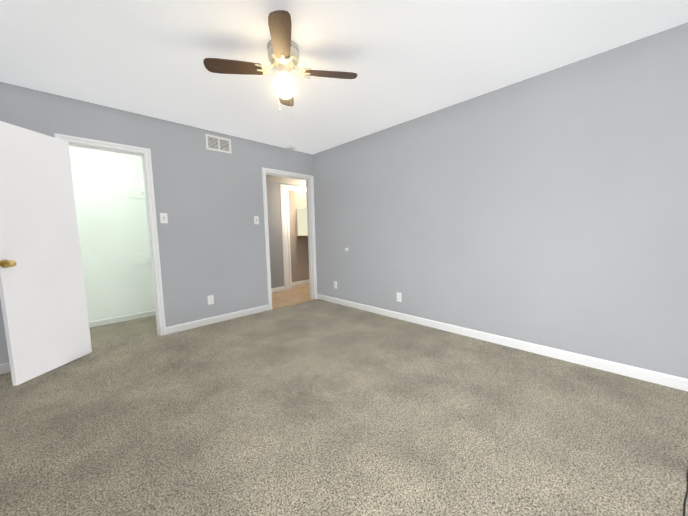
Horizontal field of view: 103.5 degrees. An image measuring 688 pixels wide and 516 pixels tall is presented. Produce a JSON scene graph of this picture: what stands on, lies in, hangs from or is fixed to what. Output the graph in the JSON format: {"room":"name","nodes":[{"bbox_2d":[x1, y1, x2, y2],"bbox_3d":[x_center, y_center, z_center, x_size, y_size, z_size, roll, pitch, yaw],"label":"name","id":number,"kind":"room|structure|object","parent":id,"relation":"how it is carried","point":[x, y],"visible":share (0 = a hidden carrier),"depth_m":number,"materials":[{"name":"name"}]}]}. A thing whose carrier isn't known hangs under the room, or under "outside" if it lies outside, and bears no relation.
{"room":"empty bedroom","nodes":[
{"label":"empty bedroom","id":0,"kind":"room"},
{"bbox_2d":[89,315,159,351],"bbox_3d":[-2.918,0.936,3.154,2.040,0.050,1.160,-7,8,-44],"label":"floor","id":1,"kind":"structure","parent":0,"point":[117,334],"depth_m":3.25,"materials":[{"name":"beige carpet"}]},
{"bbox_2d":[0,82,312,363],"bbox_3d":[-1.836,-0.362,3.397,3.890,2.440,0.120,-7,8,-44],"label":"wall","id":2,"kind":"structure","parent":0,"point":[211,237],"depth_m":3.29,"materials":[{"name":"grey paint"}]},
{"bbox_2d":[0,362,10,373],"bbox_3d":[-2.868,0.940,2.378,0.788,0.085,0.012,-7,8,-44],"label":"baseboard","id":3,"kind":"structure","parent":2,"relation":"attached to","point":[4,367],"depth_m":2.33,"materials":[{"name":"white wood"}]},
{"bbox_2d":[0,121,91,385],"bbox_3d":[-2.557,-0.038,2.278,0.504,2.014,0.482,-7,8,-44],"label":"closet door","id":4,"kind":"structure","parent":2,"relation":"in","point":[44,305],"depth_m":2.26,"materials":[{"name":"white wood"}]},
{"bbox_2d":[54,133,165,335],"bbox_3d":[-2.398,-0.103,2.861,0.640,2.050,0.120,-7,8,-44],"label":"door frame","id":5,"kind":"structure","parent":2,"relation":"attached to","point":[147,207],"depth_m":3.00,"materials":[{"name":"white wood"}]},
{"bbox_2d":[160,213,167,222],"bbox_3d":[-2.045,-0.453,3.083,0.072,0.117,0.023,-7,8,-44],"label":"light switch","id":6,"kind":"object","parent":2,"relation":"attached to","point":[163,218],"visible":1,"depth_m":3.08,"materials":[{"name":"white plastic"}]},
{"bbox_2d":[207,295,213,304],"bbox_3d":[-1.715,0.539,3.493,0.072,0.117,0.007,-7,8,-44],"label":"electrical outlet","id":7,"kind":"object","parent":2,"relation":"attached to","point":[210,299],"visible":1,"depth_m":3.49,"materials":[{"name":"white plastic"}]},
{"bbox_2d":[166,305,268,334],"bbox_3d":[-1.603,0.795,3.620,1.321,0.085,0.012,-7,8,-44],"label":"baseboard","id":8,"kind":"structure","parent":2,"relation":"attached to","point":[197,323],"depth_m":3.53,"materials":[{"name":"white wood"}]},
{"bbox_2d":[205,134,231,153],"bbox_3d":[-1.597,-1.454,3.463,0.314,0.187,0.010,-7,8,-44],"label":"air vent","id":9,"kind":"object","parent":2,"relation":"in","point":[218,143],"visible":1,"depth_m":3.46,"materials":[{"name":"white metal"}]},
{"bbox_2d":[254,216,258,223],"bbox_3d":[-1.243,-0.540,3.871,0.072,0.117,0.023,-7,8,-44],"label":"light switch","id":10,"kind":"object","parent":2,"relation":"attached to","point":[256,219],"visible":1,"depth_m":3.87,"materials":[{"name":"white plastic"}]},
{"bbox_2d":[263,143,310,174],"bbox_3d":[-0.895,-1.492,4.247,0.850,0.390,0.120,-7,8,-44],"label":"lintel","id":11,"kind":"object","parent":2,"relation":"attached to","point":[282,159],"visible":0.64,"depth_m":4.17,"materials":[{"name":"grey paint"}]},
{"bbox_2d":[262,167,316,309],"bbox_3d":[-0.862,-0.298,4.353,0.934,2.092,0.138,-7,8,-44],"label":"door frame","id":12,"kind":"structure","parent":2,"relation":"attached to","point":[268,170],"depth_m":4.53,"materials":[{"name":"white wood"}]},
{"bbox_2d":[69,146,286,321],"bbox_3d":[-2.551,-0.417,4.148,3.930,2.440,0.124,-7,8,-44],"label":"wall","id":13,"kind":"structure","parent":0,"point":[112,223],"depth_m":3.60,"materials":[{"name":"white paint"}]},
{"bbox_2d":[89,310,155,327],"bbox_3d":[-3.236,0.850,3.467,1.800,0.075,0.012,-7,8,-44],"label":"baseboard","id":14,"kind":"structure","parent":13,"relation":"attached to","point":[120,319],"depth_m":3.67,"materials":[{"name":"white wood"}]},
{"bbox_2d":[128,187,144,198],"bbox_3d":[-2.769,-0.903,3.787,0.385,0.144,0.032,-7,8,-44],"label":"closet rod","id":15,"kind":"object","parent":13,"relation":"attached to","point":[135,192],"visible":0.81,"depth_m":3.71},
{"bbox_2d":[133,254,150,264],"bbox_3d":[-2.753,0.007,3.869,0.395,0.144,0.032,-7,8,-44],"label":"closet rod","id":16,"kind":"object","parent":13,"relation":"attached to","point":[138,259],"visible":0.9,"depth_m":3.79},
{"bbox_2d":[271,286,284,292],"bbox_3d":[-1.814,0.682,4.868,1.725,0.085,0.012,-7,8,-44],"label":"baseboard","id":17,"kind":"structure","parent":13,"relation":"attached to","point":[277,289],"depth_m":5.36,"materials":[{"name":"white wood"}]},
{"bbox_2d":[280,184,289,289],"bbox_3d":[-1.180,-0.397,5.419,0.123,2.102,0.009,-7,8,-44],"label":"trim","id":18,"kind":"structure","parent":13,"relation":"attached to","point":[284,234],"depth_m":5.41,"materials":[{"name":"white wood"}]},
{"bbox_2d":[286,185,305,288],"bbox_3d":[-0.797,-0.435,5.789,0.944,2.092,0.018,-7,8,-44],"label":"door frame","id":19,"kind":"structure","parent":13,"relation":"attached to","point":[288,224],"depth_m":5.48,"materials":[{"name":"white wood"}]},
{"bbox_2d":[266,175,305,185],"bbox_3d":[-1.048,-1.458,4.830,3.350,0.060,0.920,-7,8,-44],"label":"ceiling","id":20,"kind":"structure","parent":0,"point":[271,178],"depth_m":5.08,"materials":[{"name":"white paint"}]},
{"bbox_2d":[272,283,310,308],"bbox_3d":[-1.132,0.717,5.082,3.230,0.046,1.410,-7,8,-44],"label":"floor","id":21,"kind":"structure","parent":0,"point":[297,294],"depth_m":4.97,"materials":[{"name":"brown wood"}]},
{"bbox_2d":[288,190,308,281],"bbox_3d":[-1.103,-0.616,5.922,1.800,2.440,0.120,-7,8,-44],"label":"wall","id":22,"kind":"structure","parent":0,"point":[299,255],"depth_m":5.93,"materials":[{"name":"beige paint"}]},
{"bbox_2d":[292,279,308,285],"bbox_3d":[-0.989,0.555,6.028,1.680,0.085,0.012,-7,8,-44],"label":"baseboard","id":23,"kind":"structure","parent":22,"relation":"attached to","point":[300,282],"depth_m":6.04,"materials":[{"name":"white wood"}]},
{"bbox_2d":[297,208,307,237],"bbox_3d":[-0.695,-0.768,6.005,0.620,0.620,0.320,-7,8,-44],"label":"upper cabinet","id":24,"kind":"object","parent":22,"relation":"attached to","point":[302,222],"visible":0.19,"depth_m":5.78,"materials":[{"name":"white wood"}]},
{"bbox_2d":[0,299,687,515],"bbox_3d":[-0.148,1.008,1.751,4.010,0.050,4.730,-7,8,-44],"label":"floor carpet","id":25,"kind":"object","parent":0,"point":[316,407],"visible":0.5,"depth_m":1.58,"materials":[{"name":"beige carpet"}]},
{"bbox_2d":[683,469,687,515],"bbox_3d":[1.691,0.845,1.193,1.928,0.299,0.216,-5,7,-37],"label":"cord","id":26,"kind":"object","parent":25,"relation":"on","point":[684,503],"visible":1,"depth_m":1.14,"materials":[{"name":"black plastic"}]},
{"bbox_2d":[0,0,687,154],"bbox_3d":[-0.245,-1.488,1.558,4.010,0.080,4.850,-7,8,-44],"label":"ceiling","id":27,"kind":"structure","parent":0,"point":[406,60],"depth_m":1.95,"materials":[{"name":"white paint"}]},
{"bbox_2d":[203,10,356,118],"bbox_3d":[-0.424,-1.238,1.935,0.799,0.482,0.799,3,7,35],"label":"ceiling fan","id":28,"kind":"object","parent":27,"relation":"hanging from","point":[283,51],"visible":1,"depth_m":1.87,"materials":[{"name":"brown wood"}]},
{"bbox_2d":[287,145,295,149],"bbox_3d":[-0.793,-1.654,4.067,0.132,0.039,0.132,-7,8,-44],"label":"smoke detector","id":29,"kind":"object","parent":27,"relation":"attached to","point":[290,147],"visible":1,"depth_m":4.02,"materials":[{"name":"white plastic"}]},
{"bbox_2d":[313,22,687,378],"bbox_3d":[1.208,-0.389,2.992,0.120,2.440,4.730,-7,8,-44],"label":"wall","id":30,"kind":"structure","parent":0,"point":[549,209],"depth_m":2.38,"materials":[{"name":"grey paint"}]},
{"bbox_2d":[397,292,401,301],"bbox_3d":[0.712,0.505,3.510,0.007,0.117,0.072,-7,8,-44],"label":"electrical outlet","id":31,"kind":"object","parent":30,"relation":"attached to","point":[399,297],"visible":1,"depth_m":3.50,"materials":[{"name":"white plastic"}]},
{"bbox_2d":[317,294,687,390],"bbox_3d":[1.144,0.785,3.099,0.012,0.085,4.610,-7,8,-44],"label":"baseboard","id":32,"kind":"structure","parent":30,"relation":"attached to","point":[676,382],"depth_m":2.45,"materials":[{"name":"white wood"}]}
]}

